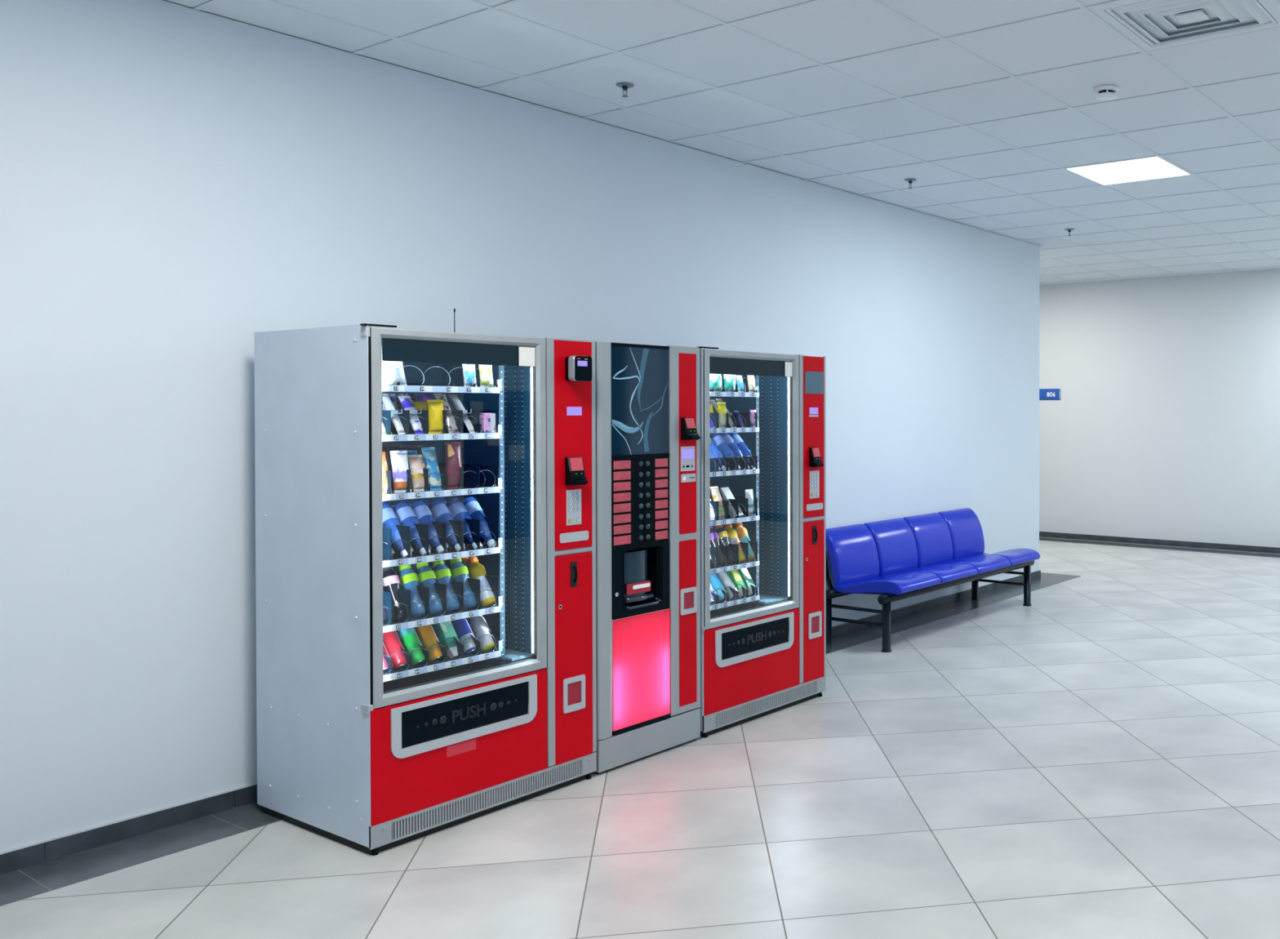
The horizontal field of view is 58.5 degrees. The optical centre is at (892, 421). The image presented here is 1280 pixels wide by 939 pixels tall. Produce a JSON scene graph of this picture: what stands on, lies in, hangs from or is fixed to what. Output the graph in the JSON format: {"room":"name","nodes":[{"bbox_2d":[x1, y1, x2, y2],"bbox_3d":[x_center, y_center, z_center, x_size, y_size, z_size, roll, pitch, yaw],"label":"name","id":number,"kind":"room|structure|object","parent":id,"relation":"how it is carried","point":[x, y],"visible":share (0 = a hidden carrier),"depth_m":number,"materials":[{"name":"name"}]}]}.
{"room":"waiting area","nodes":[
{"label":"waiting area","id":0,"kind":"room"},
{"bbox_2d":[0,0,1039,852],"bbox_3d":[-3.925,-0.102,6.511,5.000,3.071,11.380,0,1,34],"label":"wall","id":1,"kind":"structure","parent":0,"point":[178,185],"depth_m":4.19,"materials":[{"name":"paint"}]},
{"bbox_2d":[0,569,1040,874],"bbox_3d":[-3.916,1.399,6.529,5.012,0.068,11.391,0,1,34],"label":"baseboard","id":2,"kind":"structure","parent":1,"relation":"attached to","point":[39,852],"depth_m":3.95,"materials":[{"name":"stone"}]},
{"bbox_2d":[0,572,1080,906],"bbox_3d":[-3.728,1.432,6.565,5.286,0.002,11.659,0,1,34],"label":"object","id":3,"kind":"structure","parent":1,"relation":"attached to","point":[25,882],"depth_m":3.87,"materials":[{"name":"grey tile"}]},
{"bbox_2d":[154,0,1042,246],"bbox_3d":[-3.912,-1.535,6.497,5.020,0.003,11.400,0,1,34],"label":"trim","id":4,"kind":"structure","parent":1,"relation":"attached to","point":[160,1],"depth_m":5.16,"materials":[{"name":"white"}]},
{"bbox_2d":[0,540,1279,938],"bbox_3d":[0.186,1.496,5.482,13.000,0.100,14.210,0,1,34],"label":"floor","id":5,"kind":"structure","parent":0,"point":[1099,757],"depth_m":3.97,"materials":[{"name":"tile"}]},
{"bbox_2d":[253,308,596,855],"bbox_3d":[-1.770,0.509,4.276,0.826,1.899,0.985,0,1,34],"label":"vending machine","id":6,"kind":"object","parent":5,"relation":"on","point":[352,752],"visible":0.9,"depth_m":4.00,"materials":[{"name":"paint"}]},
{"bbox_2d":[382,446,389,468],"bbox_3d":[-1.831,0.169,3.941,0.051,0.160,0.064,0,1,34],"label":"snack bag","id":7,"kind":"object","parent":6,"relation":"on","point":[384,448],"visible":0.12,"depth_m":3.96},
{"bbox_2d":[382,451,392,493],"bbox_3d":[-1.785,0.178,3.838,0.051,0.145,0.055,0,1,34],"label":"snack bag","id":8,"kind":"object","parent":6,"relation":"on","point":[384,466],"visible":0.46,"depth_m":3.83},
{"bbox_2d":[382,579,392,623],"bbox_3d":[-1.814,0.613,3.872,0.129,0.201,0.065,0,1,36],"label":"soda bottle","id":9,"kind":"object","parent":6,"relation":"on","point":[384,611],"visible":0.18,"depth_m":3.84,"materials":[{"name":"black"}]},
{"bbox_2d":[382,641,393,671],"bbox_3d":[-1.818,0.813,3.883,0.138,0.152,0.058,0,1,34],"label":"drink can","id":10,"kind":"object","parent":6,"relation":"on","point":[384,650],"visible":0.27,"depth_m":3.87,"materials":[{"name":"pink"}]},
{"bbox_2d":[382,393,398,409],"bbox_3d":[-1.829,-0.030,4.009,0.061,0.146,0.066,0,1,34],"label":"snack bag","id":11,"kind":"object","parent":6,"relation":"on","point":[393,396],"visible":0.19,"depth_m":4.02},
{"bbox_2d":[382,393,404,434],"bbox_3d":[-1.780,-0.029,3.916,0.124,0.147,0.036,0,1,34],"label":"bar","id":12,"kind":"object","parent":6,"relation":"on","point":[386,400],"visible":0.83,"depth_m":3.91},
{"bbox_2d":[382,566,406,622],"bbox_3d":[-1.780,0.612,3.922,0.129,0.201,0.065,0,1,36],"label":"soda bottle","id":13,"kind":"object","parent":6,"relation":"on","point":[391,579],"visible":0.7,"depth_m":3.90,"materials":[{"name":"black"}]},
{"bbox_2d":[382,630,406,669],"bbox_3d":[-1.784,0.813,3.934,0.138,0.152,0.058,0,1,34],"label":"drink can","id":14,"kind":"object","parent":6,"relation":"on","point":[393,643],"visible":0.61,"depth_m":3.91,"materials":[{"name":"pink"}]},
{"bbox_2d":[382,360,407,385],"bbox_3d":[-1.761,-0.193,3.841,0.064,0.160,0.117,0,1,14],"label":"snack bag","id":15,"kind":"object","parent":6,"relation":"on","point":[392,371],"visible":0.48,"depth_m":3.83,"materials":[{"name":"plastic"}]},
{"bbox_2d":[382,502,412,558],"bbox_3d":[-1.791,0.391,3.945,0.191,0.196,0.063,0,1,35],"label":"water bottle","id":16,"kind":"object","parent":6,"relation":"on","point":[390,519],"visible":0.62,"depth_m":3.93,"materials":[{"name":"blue plastic"}]},
{"bbox_2d":[389,445,406,450],"bbox_3d":[-1.791,0.168,4.002,0.051,0.160,0.064,0,1,34],"label":"snack bag","id":17,"kind":"object","parent":6,"relation":"on","point":[391,447],"visible":0.18,"depth_m":4.01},
{"bbox_2d":[382,500,413,553],"bbox_3d":[-1.819,0.390,4.043,0.191,0.196,0.063,0,1,35],"label":"water bottle","id":18,"kind":"object","parent":6,"relation":"on","point":[392,504],"visible":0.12,"depth_m":4.06,"materials":[{"name":"blue plastic"}]},
{"bbox_2d":[389,450,411,493],"bbox_3d":[-1.742,0.175,3.891,0.045,0.148,0.066,0,1,34],"label":"snack bag","id":19,"kind":"object","parent":6,"relation":"on","point":[399,459],"visible":1,"depth_m":3.88,"materials":[{"name":"plastic"}]},
{"bbox_2d":[399,393,415,409],"bbox_3d":[-1.802,-0.032,4.100,0.041,0.147,0.062,0,1,34],"label":"snack bag","id":20,"kind":"object","parent":6,"relation":"on","point":[412,396],"visible":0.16,"depth_m":4.11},
{"bbox_2d":[397,395,423,434],"bbox_3d":[-1.735,-0.026,3.970,0.109,0.139,0.048,0,1,34],"label":"bar","id":21,"kind":"object","parent":6,"relation":"on","point":[406,402],"visible":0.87,"depth_m":3.96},
{"bbox_2d":[397,627,424,666],"bbox_3d":[-1.745,0.812,3.993,0.138,0.152,0.058,0,1,34],"label":"drink can","id":22,"kind":"object","parent":6,"relation":"on","point":[409,638],"visible":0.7,"depth_m":3.97,"materials":[{"name":"green"}]},
{"bbox_2d":[398,564,425,618],"bbox_3d":[-1.742,0.614,3.989,0.137,0.198,0.065,0,1,36],"label":"soda bottle","id":23,"kind":"object","parent":6,"relation":"on","point":[408,578],"visible":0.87,"depth_m":3.97,"materials":[{"name":"blue plastic"}]},
{"bbox_2d":[392,501,431,555],"bbox_3d":[-1.750,0.391,4.006,0.191,0.196,0.063,0,1,35],"label":"water bottle","id":24,"kind":"object","parent":6,"relation":"on","point":[405,513],"visible":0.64,"depth_m":4.00,"materials":[{"name":"blue plastic"}]},
{"bbox_2d":[407,449,417,490],"bbox_3d":[-1.740,0.175,3.976,0.047,0.146,0.064,0,1,34],"label":"snack bag","id":25,"kind":"object","parent":6,"relation":"on","point":[409,451],"visible":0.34,"depth_m":3.98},
{"bbox_2d":[397,499,431,550],"bbox_3d":[-1.783,0.390,4.098,0.191,0.196,0.063,0,1,35],"label":"water bottle","id":26,"kind":"object","parent":6,"relation":"on","point":[405,500],"visible":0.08,"depth_m":4.12,"materials":[{"name":"blue plastic"}]},
{"bbox_2d":[407,454,424,491],"bbox_3d":[-1.708,0.183,3.951,0.046,0.130,0.056,0,1,34],"label":"snack bag","id":27,"kind":"object","parent":6,"relation":"on","point":[415,461],"visible":1,"depth_m":3.94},
{"bbox_2d":[407,444,425,468],"bbox_3d":[-1.751,0.167,4.062,0.051,0.160,0.064,0,1,34],"label":"snack bag","id":28,"kind":"object","parent":6,"relation":"on","point":[418,447],"visible":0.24,"depth_m":4.07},
{"bbox_2d":[412,401,428,425],"bbox_3d":[-1.737,-0.017,4.046,0.041,0.118,0.062,0,1,34],"label":"snack bag","id":29,"kind":"object","parent":6,"relation":"on","point":[418,405],"visible":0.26,"depth_m":4.05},
{"bbox_2d":[417,393,432,407],"bbox_3d":[-1.753,-0.032,4.139,0.046,0.147,0.062,0,1,34],"label":"snack bag","id":30,"kind":"object","parent":6,"relation":"on","point":[421,397],"visible":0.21,"depth_m":4.13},
{"bbox_2d":[414,624,442,662],"bbox_3d":[-1.706,0.811,4.051,0.138,0.152,0.058,0,1,34],"label":"drink can","id":31,"kind":"object","parent":6,"relation":"on","point":[426,634],"visible":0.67,"depth_m":4.03,"materials":[{"name":"orange"}]},
{"bbox_2d":[410,500,447,554],"bbox_3d":[-1.713,0.390,4.061,0.191,0.196,0.063,0,1,35],"label":"water bottle","id":32,"kind":"object","parent":6,"relation":"on","point":[424,516],"visible":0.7,"depth_m":4.05,"materials":[{"name":"blue plastic"}]},
{"bbox_2d":[416,561,442,615],"bbox_3d":[-1.703,0.613,4.047,0.137,0.198,0.065,0,1,36],"label":"soda bottle","id":33,"kind":"object","parent":6,"relation":"on","point":[426,575],"visible":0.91,"depth_m":4.03,"materials":[{"name":"blue plastic"}]},
{"bbox_2d":[421,447,441,490],"bbox_3d":[-1.679,0.170,4.010,0.060,0.156,0.054,0,1,34],"label":"snack bag","id":34,"kind":"object","parent":6,"relation":"on","point":[429,456],"visible":0.98,"depth_m":4.00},
{"bbox_2d":[417,497,448,549],"bbox_3d":[-1.740,0.389,4.161,0.191,0.196,0.063,0,1,35],"label":"water bottle","id":35,"kind":"object","parent":6,"relation":"on","point":[426,500],"visible":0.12,"depth_m":4.18,"materials":[{"name":"blue plastic"}]},
{"bbox_2d":[426,399,443,434],"bbox_3d":[-1.661,-0.019,3.996,0.063,0.124,0.039,0,1,-28],"label":"snack bag","id":36,"kind":"object","parent":6,"relation":"on","point":[435,406],"visible":0.98,"depth_m":3.98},
{"bbox_2d":[382,486,490,494],"bbox_3d":[-1.844,0.258,4.106,0.498,0.020,0.513,0,1,34],"label":"shelf","id":37,"kind":"object","parent":6,"relation":"attached to","point":[462,490],"depth_m":4.00,"materials":[{"name":"white metal"}]},
{"bbox_2d":[382,604,494,626],"bbox_3d":[-1.844,0.713,4.111,0.498,0.020,0.513,0,1,34],"label":"shelf","id":38,"kind":"object","parent":6,"relation":"attached to","point":[443,616],"depth_m":4.00,"materials":[{"name":"white metal"}]},
{"bbox_2d":[382,546,494,560],"bbox_3d":[-1.844,0.488,4.109,0.498,0.020,0.513,0,1,34],"label":"shelf","id":39,"kind":"object","parent":6,"relation":"attached to","point":[451,553],"depth_m":4.00,"materials":[{"name":"white metal"}]},
{"bbox_2d":[383,649,497,675],"bbox_3d":[-1.844,0.883,4.113,0.498,0.020,0.513,0,1,34],"label":"shelf","id":40,"kind":"object","parent":6,"relation":"attached to","point":[444,662],"depth_m":4.00,"materials":[{"name":"white metal"}]},
{"bbox_2d":[431,560,459,613],"bbox_3d":[-1.667,0.613,4.101,0.137,0.198,0.065,0,1,36],"label":"soda bottle","id":41,"kind":"object","parent":6,"relation":"on","point":[442,573],"visible":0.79,"depth_m":4.08,"materials":[{"name":"blue plastic"}]},
{"bbox_2d":[431,620,459,657],"bbox_3d":[-1.667,0.804,4.110,0.119,0.147,0.052,0,1,34],"label":"bottle","id":42,"kind":"object","parent":6,"relation":"on","point":[444,631],"visible":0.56,"depth_m":4.09,"materials":[{"name":"teal"}]},
{"bbox_2d":[427,498,465,551],"bbox_3d":[-1.671,0.389,4.124,0.191,0.196,0.063,0,1,35],"label":"water bottle","id":43,"kind":"object","parent":6,"relation":"on","point":[440,512],"visible":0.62,"depth_m":4.12,"materials":[{"name":"blue plastic"}]},
{"bbox_2d":[434,393,458,433],"bbox_3d":[-1.653,-0.032,4.078,0.094,0.149,0.046,0,1,34],"label":"bar","id":44,"kind":"object","parent":6,"relation":"on","point":[451,423],"visible":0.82,"depth_m":4.07,"materials":[{"name":"white plastic"}]},
{"bbox_2d":[444,441,462,489],"bbox_3d":[-1.622,0.160,4.062,0.042,0.174,0.070,0,1,27],"label":"snack bag","id":45,"kind":"object","parent":6,"relation":"on","point":[452,449],"visible":1,"depth_m":4.04,"materials":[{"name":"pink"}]},
{"bbox_2d":[446,444,454,457],"bbox_3d":[-1.624,0.105,4.040,0.008,0.047,0.025,-7,-3,34],"label":"picture","id":46,"kind":"object","parent":45,"relation":"attached to","point":[450,447],"depth_m":4.04,"materials":[{"name":"orange"}]},
{"bbox_2d":[448,394,475,432],"bbox_3d":[-1.624,-0.032,4.157,0.132,0.146,0.036,0,1,34],"label":"bar","id":47,"kind":"object","parent":6,"relation":"on","point":[455,400],"visible":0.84,"depth_m":4.15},
{"bbox_2d":[449,557,475,609],"bbox_3d":[-1.626,0.612,4.162,0.137,0.198,0.065,0,1,36],"label":"soda bottle","id":48,"kind":"object","parent":6,"relation":"on","point":[459,571],"visible":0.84,"depth_m":4.15,"materials":[{"name":"blue plastic"}]},
{"bbox_2d":[451,617,475,654],"bbox_3d":[-1.624,0.810,4.173,0.138,0.152,0.058,0,1,34],"label":"drink can","id":49,"kind":"object","parent":6,"relation":"on","point":[462,628],"visible":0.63,"depth_m":4.15,"materials":[{"name":"blue"}]},
{"bbox_2d":[445,497,482,549],"bbox_3d":[-1.630,0.389,4.186,0.191,0.196,0.063,0,1,35],"label":"water bottle","id":50,"kind":"object","parent":6,"relation":"on","point":[455,506],"visible":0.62,"depth_m":4.18,"materials":[{"name":"blue plastic"}]},
{"bbox_2d":[460,556,470,577],"bbox_3d":[-1.637,0.611,4.261,0.135,0.202,0.064,0,1,34],"label":"juice bottle","id":51,"kind":"object","parent":6,"relation":"on","point":[464,560],"visible":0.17,"depth_m":4.26,"materials":[{"name":"brown"}]},
{"bbox_2d":[462,364,476,386],"bbox_3d":[-1.583,-0.175,4.111,0.030,0.089,0.057,0,1,23],"label":"snack bag","id":52,"kind":"object","parent":6,"relation":"on","point":[468,370],"visible":1,"depth_m":4.10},
{"bbox_2d":[462,496,496,547],"bbox_3d":[-1.593,0.388,4.240,0.191,0.196,0.063,0,1,35],"label":"water bottle","id":53,"kind":"object","parent":6,"relation":"on","point":[471,504],"visible":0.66,"depth_m":4.23,"materials":[{"name":"blue plastic"}]},
{"bbox_2d":[466,555,495,606],"bbox_3d":[-1.583,0.617,4.232,0.151,0.194,0.064,0,1,34],"label":"juice bottle","id":54,"kind":"object","parent":6,"relation":"on","point":[476,570],"visible":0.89,"depth_m":4.21,"materials":[{"name":"yellow"}]},
{"bbox_2d":[469,615,494,650],"bbox_3d":[-1.583,0.804,4.239,0.145,0.161,0.062,0,1,36],"label":"bottle","id":55,"kind":"object","parent":6,"relation":"on","point":[478,624],"visible":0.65,"depth_m":4.21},
{"bbox_2d":[368,751,596,849],"bbox_3d":[-1.492,1.396,4.107,0.023,0.078,0.973,0,1,34],"label":"grille","id":56,"kind":"object","parent":6,"relation":"attached to","point":[399,827],"depth_m":4.05,"materials":[{"name":"metal"}]},
{"bbox_2d":[478,364,493,386],"bbox_3d":[-1.544,-0.183,4.172,0.036,0.104,0.060,0,1,34],"label":"snack bag","id":57,"kind":"object","parent":6,"relation":"on","point":[485,371],"visible":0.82,"depth_m":4.16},
{"bbox_2d":[480,413,495,432],"bbox_3d":[-1.537,0.004,4.172,0.027,0.076,0.052,0,1,34],"label":"pack","id":58,"kind":"object","parent":6,"relation":"on","point":[487,420],"visible":0.94,"depth_m":4.16},
{"bbox_2d":[531,367,533,652],"bbox_3d":[-1.400,0.334,4.278,0.006,1.130,0.006,0,1,34],"label":"strip light","id":59,"kind":"object","parent":6,"relation":"attached to","point":[531,367],"depth_m":4.28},
{"bbox_2d":[568,457,583,470],"bbox_3d":[-1.260,0.168,4.382,0.014,0.050,0.060,0,1,34],"label":"hood","id":60,"kind":"object","parent":6,"relation":"attached to","point":[575,463],"depth_m":4.38,"materials":[{"name":"red"}]},
{"bbox_2d":[593,341,700,773],"bbox_3d":[-1.331,0.551,4.950,0.807,1.800,0.600,0,1,34],"label":"coffee machine","id":61,"kind":"object","parent":5,"relation":"on","point":[647,396],"visible":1,"depth_m":4.74,"materials":[{"name":"paint"}]},
{"bbox_2d":[612,346,668,453],"bbox_3d":[-1.077,-0.090,4.704,0.001,0.454,0.323,0,1,34],"label":"picture","id":62,"kind":"object","parent":61,"relation":"attached to","point":[640,375],"depth_m":4.70,"materials":[{"name":"blue"}]},
{"bbox_2d":[684,417,696,428],"bbox_3d":[-0.903,0.005,4.910,0.016,0.046,0.054,0,1,34],"label":"hood","id":63,"kind":"object","parent":61,"relation":"attached to","point":[690,423],"depth_m":4.91,"materials":[{"name":"red"}]},
{"bbox_2d":[697,346,826,737],"bbox_3d":[-0.905,0.547,5.597,0.796,1.795,0.930,0,1,34],"label":"vending machine","id":64,"kind":"object","parent":5,"relation":"on","point":[763,652],"visible":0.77,"depth_m":5.57,"materials":[{"name":"paint"}]},
{"bbox_2d":[710,542,715,567],"bbox_3d":[-0.890,0.599,5.261,0.134,0.199,0.065,0,1,36],"label":"soda bottle","id":65,"kind":"object","parent":64,"relation":"on","point":[712,559],"visible":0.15,"depth_m":5.21,"materials":[{"name":"black"}]},
{"bbox_2d":[710,582,717,603],"bbox_3d":[-0.892,0.798,5.269,0.138,0.152,0.058,0,1,34],"label":"drink can","id":66,"kind":"object","parent":64,"relation":"on","point":[712,598],"visible":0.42,"depth_m":5.23,"materials":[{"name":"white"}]},
{"bbox_2d":[710,400,717,412],"bbox_3d":[-0.845,-0.042,5.426,0.133,0.138,0.040,0,1,34],"label":"bar","id":67,"kind":"object","parent":64,"relation":"on","point":[714,403],"visible":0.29,"depth_m":5.44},
{"bbox_2d":[710,498,719,519],"bbox_3d":[-0.867,0.416,5.227,0.057,0.096,0.060,0,1,34],"label":"snack bag","id":68,"kind":"object","parent":64,"relation":"on","point":[712,513],"visible":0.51,"depth_m":5.21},
{"bbox_2d":[709,373,722,391],"bbox_3d":[-0.845,-0.202,5.214,0.047,0.120,0.101,0,1,28],"label":"snack bag","id":69,"kind":"object","parent":64,"relation":"on","point":[716,380],"visible":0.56,"depth_m":5.20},
{"bbox_2d":[710,485,724,519],"bbox_3d":[-0.836,0.387,5.279,0.065,0.154,0.056,0,1,34],"label":"snack bag","id":70,"kind":"object","parent":64,"relation":"on","point":[716,495],"visible":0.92,"depth_m":5.27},
{"bbox_2d":[710,525,725,565],"bbox_3d":[-0.856,0.598,5.310,0.134,0.199,0.065,0,1,36],"label":"soda bottle","id":71,"kind":"object","parent":64,"relation":"on","point":[714,540],"visible":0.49,"depth_m":5.29,"materials":[{"name":"grey"}]},
{"bbox_2d":[710,573,726,601],"bbox_3d":[-0.854,0.797,5.325,0.138,0.152,0.058,0,1,34],"label":"drink can","id":72,"kind":"object","parent":64,"relation":"on","point":[715,581],"visible":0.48,"depth_m":5.30,"materials":[{"name":"blue"}]},
{"bbox_2d":[710,437,726,471],"bbox_3d":[-0.869,0.147,5.324,0.193,0.193,0.063,0,1,35],"label":"water bottle","id":73,"kind":"object","parent":64,"relation":"on","point":[717,453],"visible":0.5,"depth_m":5.29,"materials":[{"name":"blue plastic"}]},
{"bbox_2d":[716,401,726,427],"bbox_3d":[-0.816,-0.033,5.260,0.037,0.124,0.061,0,1,29],"label":"snack bag","id":74,"kind":"object","parent":64,"relation":"on","point":[722,411],"visible":0.98,"depth_m":5.25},
{"bbox_2d":[713,524,735,564],"bbox_3d":[-0.818,0.598,5.368,0.134,0.199,0.065,0,1,36],"label":"soda bottle","id":75,"kind":"object","parent":64,"relation":"on","point":[722,534],"visible":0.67,"depth_m":5.35,"materials":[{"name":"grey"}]},
{"bbox_2d":[715,398,733,427],"bbox_3d":[-0.810,-0.043,5.349,0.104,0.143,0.040,0,1,34],"label":"bar","id":76,"kind":"object","parent":64,"relation":"on","point":[731,422],"visible":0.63,"depth_m":5.33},
{"bbox_2d":[710,432,741,470],"bbox_3d":[-0.823,0.146,5.393,0.193,0.193,0.063,0,1,35],"label":"water bottle","id":77,"kind":"object","parent":64,"relation":"on","point":[717,439],"visible":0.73,"depth_m":5.38,"materials":[{"name":"blue plastic"}]},
{"bbox_2d":[716,571,739,599],"bbox_3d":[-0.809,0.799,5.388,0.130,0.146,0.056,0,1,33],"label":"bottle","id":78,"kind":"object","parent":64,"relation":"on","point":[724,578],"visible":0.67,"depth_m":5.37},
{"bbox_2d":[723,373,735,391],"bbox_3d":[-0.786,-0.201,5.301,0.044,0.122,0.094,0,1,38],"label":"snack bag","id":79,"kind":"object","parent":64,"relation":"on","point":[729,380],"visible":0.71,"depth_m":5.28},
{"bbox_2d":[720,487,743,518],"bbox_3d":[-0.785,0.397,5.367,0.110,0.153,0.052,0,1,34],"label":"pack","id":80,"kind":"object","parent":64,"relation":"on","point":[726,494],"visible":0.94,"depth_m":5.36,"materials":[{"name":"white"}]},
{"bbox_2d":[710,560,755,568],"bbox_3d":[-0.982,0.698,5.401,0.498,0.020,0.412,0,1,34],"label":"shelf","id":81,"kind":"object","parent":64,"relation":"attached to","point":[735,565],"depth_m":5.30,"materials":[{"name":"white metal"}]},
{"bbox_2d":[710,595,755,605],"bbox_3d":[-0.982,0.868,5.403,0.498,0.020,0.412,0,1,34],"label":"shelf","id":82,"kind":"object","parent":64,"relation":"attached to","point":[735,600],"depth_m":5.29,"materials":[{"name":"white metal"}]},
{"bbox_2d":[723,523,745,562],"bbox_3d":[-0.779,0.598,5.423,0.135,0.202,0.064,0,1,34],"label":"juice bottle","id":83,"kind":"object","parent":64,"relation":"on","point":[733,538],"visible":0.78,"depth_m":5.41,"materials":[{"name":"yellow"}]},
{"bbox_2d":[720,432,749,469],"bbox_3d":[-0.787,0.146,5.447,0.193,0.193,0.063,0,1,35],"label":"water bottle","id":84,"kind":"object","parent":64,"relation":"on","point":[728,439],"visible":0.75,"depth_m":5.43,"materials":[{"name":"blue plastic"}]},
{"bbox_2d":[725,568,746,596],"bbox_3d":[-0.779,0.784,5.432,0.114,0.156,0.052,0,1,34],"label":"carton","id":85,"kind":"object","parent":64,"relation":"on","point":[734,575],"visible":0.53,"depth_m":5.41,"materials":[{"name":"green"}]},
{"bbox_2d":[733,410,743,427],"bbox_3d":[-0.749,-0.014,5.399,0.057,0.084,0.036,0,1,34],"label":"bar","id":86,"kind":"object","parent":64,"relation":"on","point":[740,421],"visible":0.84,"depth_m":5.38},
{"bbox_2d":[735,375,743,391],"bbox_3d":[-0.745,-0.186,5.368,0.031,0.084,0.045,0,1,34],"label":"snack bag","id":87,"kind":"object","parent":64,"relation":"on","point":[739,378],"visible":1,"depth_m":5.36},
{"bbox_2d":[728,432,758,468],"bbox_3d":[-0.750,0.145,5.502,0.193,0.193,0.063,0,1,35],"label":"water bottle","id":88,"kind":"object","parent":64,"relation":"on","point":[735,437],"visible":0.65,"depth_m":5.49,"materials":[{"name":"blue plastic"}]},
{"bbox_2d":[733,522,754,560],"bbox_3d":[-0.737,0.597,5.487,0.135,0.202,0.064,0,1,34],"label":"juice bottle","id":89,"kind":"object","parent":64,"relation":"in","point":[742,532],"visible":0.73,"depth_m":5.47,"materials":[{"name":"orange"}]},
{"bbox_2d":[737,568,755,595],"bbox_3d":[-0.741,0.785,5.493,0.118,0.154,0.050,0,1,34],"label":"carton","id":90,"kind":"object","parent":64,"relation":"in","point":[744,572],"visible":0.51,"depth_m":5.47,"materials":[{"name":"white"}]},
{"bbox_2d":[745,488,754,515],"bbox_3d":[-0.706,0.397,5.423,0.044,0.130,0.047,0,1,-8],"label":"snack bag","id":91,"kind":"object","parent":64,"relation":"on","point":[748,493],"visible":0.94,"depth_m":5.41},
{"bbox_2d":[746,374,755,391],"bbox_3d":[-0.698,-0.195,5.435,0.032,0.099,0.052,0,1,35],"label":"snack bag","id":92,"kind":"object","parent":64,"relation":"on","point":[751,380],"visible":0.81,"depth_m":5.42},
{"bbox_2d":[749,409,755,427],"bbox_3d":[-0.690,-0.017,5.441,0.026,0.088,0.046,0,1,33],"label":"snack bag","id":93,"kind":"object","parent":64,"relation":"on","point":[752,416],"visible":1,"depth_m":5.43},
{"bbox_2d":[702,675,826,733],"bbox_3d":[-0.614,1.381,5.419,0.023,0.078,0.918,0,1,34],"label":"grille","id":94,"kind":"object","parent":64,"relation":"attached to","point":[723,717],"depth_m":5.37,"materials":[{"name":"metal"}]},
{"bbox_2d":[788,377,789,595],"bbox_3d":[-0.525,0.319,5.587,0.006,1.130,0.006,0,1,34],"label":"strip light","id":95,"kind":"object","parent":64,"relation":"attached to","point":[788,377],"depth_m":5.59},
{"bbox_2d":[812,447,820,457],"bbox_3d":[-0.394,0.157,5.682,0.013,0.045,0.053,0,1,34],"label":"hood","id":96,"kind":"object","parent":64,"relation":"attached to","point":[815,451],"depth_m":5.68,"materials":[{"name":"red"}]},
{"bbox_2d":[826,507,1039,652],"bbox_3d":[0.328,1.056,7.774,0.643,0.728,2.062,0,1,34],"label":"bench","id":97,"kind":"object","parent":5,"relation":"on","point":[900,558],"visible":0.98,"depth_m":7.56,"materials":[{"name":"blue plastic"}]},
{"bbox_2d":[162,0,1279,284],"bbox_3d":[0.186,-1.575,5.448,13.000,0.101,14.210,0,1,34],"label":"ceiling","id":98,"kind":"structure","parent":0,"point":[987,104],"depth_m":5.08,"materials":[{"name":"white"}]},
{"bbox_2d":[616,82,634,97],"bbox_3d":[-1.209,-1.495,4.964,0.080,0.056,0.080,0,1,34],"label":"sprinkler","id":99,"kind":"object","parent":98,"relation":"attached to","point":[624,86],"visible":1,"depth_m":4.95,"materials":[{"name":"grey"}]},
{"bbox_2d":[904,178,916,188],"bbox_3d":[0.113,-1.518,7.013,0.080,0.056,0.080,0,1,34],"label":"sprinkler","id":100,"kind":"object","parent":98,"relation":"attached to","point":[910,180],"visible":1,"depth_m":7.00,"materials":[{"name":"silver metal"}]},
{"bbox_2d":[1093,84,1118,100],"bbox_3d":[0.975,-1.499,5.012,0.110,0.050,0.110,0,1,34],"label":"smoke detector","id":101,"kind":"object","parent":98,"relation":"attached to","point":[1105,91],"visible":1,"depth_m":4.98,"materials":[{"name":"white"}]},
{"bbox_2d":[1066,156,1191,185],"bbox_3d":[1.454,-1.544,6.760,0.578,0.009,0.578,0,1,34],"label":"recessed light","id":102,"kind":"object","parent":98,"relation":"in","point":[1154,167],"visible":1,"depth_m":6.75,"materials":[{"name":"white"}]},
{"bbox_2d":[1089,0,1279,51],"bbox_3d":[1.117,-1.514,4.098,0.578,0.019,0.578,0,1,34],"label":"ceiling vent","id":103,"kind":"object","parent":98,"relation":"in","point":[1151,24],"visible":1,"depth_m":4.13,"materials":[{"name":"white"}]},
{"bbox_2d":[1039,268,1279,547],"bbox_3d":[4.190,-0.157,11.454,13.000,3.071,0.200,0,1,34],"label":"wall","id":104,"kind":"structure","parent":0,"point":[1165,424],"depth_m":12.14,"materials":[{"name":"paint"}]},
{"bbox_2d":[1039,388,1061,399],"bbox_3d":[1.831,-0.325,12.893,0.304,0.136,0.025,0,1,34],"label":"room sign","id":105,"kind":"object","parent":104,"relation":"attached to","point":[1044,393],"visible":0.97,"depth_m":12.88,"materials":[{"name":"blue"}]},
{"bbox_2d":[1039,531,1279,554],"bbox_3d":[4.130,1.344,11.382,12.998,0.070,0.014,0,1,34],"label":"baseboard","id":106,"kind":"structure","parent":104,"relation":"attached to","point":[1276,550],"depth_m":12.14,"materials":[{"name":"stone"}]},
{"bbox_2d":[1039,537,1279,557],"bbox_3d":[4.053,1.380,11.266,12.998,0.002,0.267,0,1,34],"label":"trim","id":107,"kind":"structure","parent":104,"relation":"attached to","point":[1228,552],"depth_m":12.01,"materials":[{"name":"tile"}]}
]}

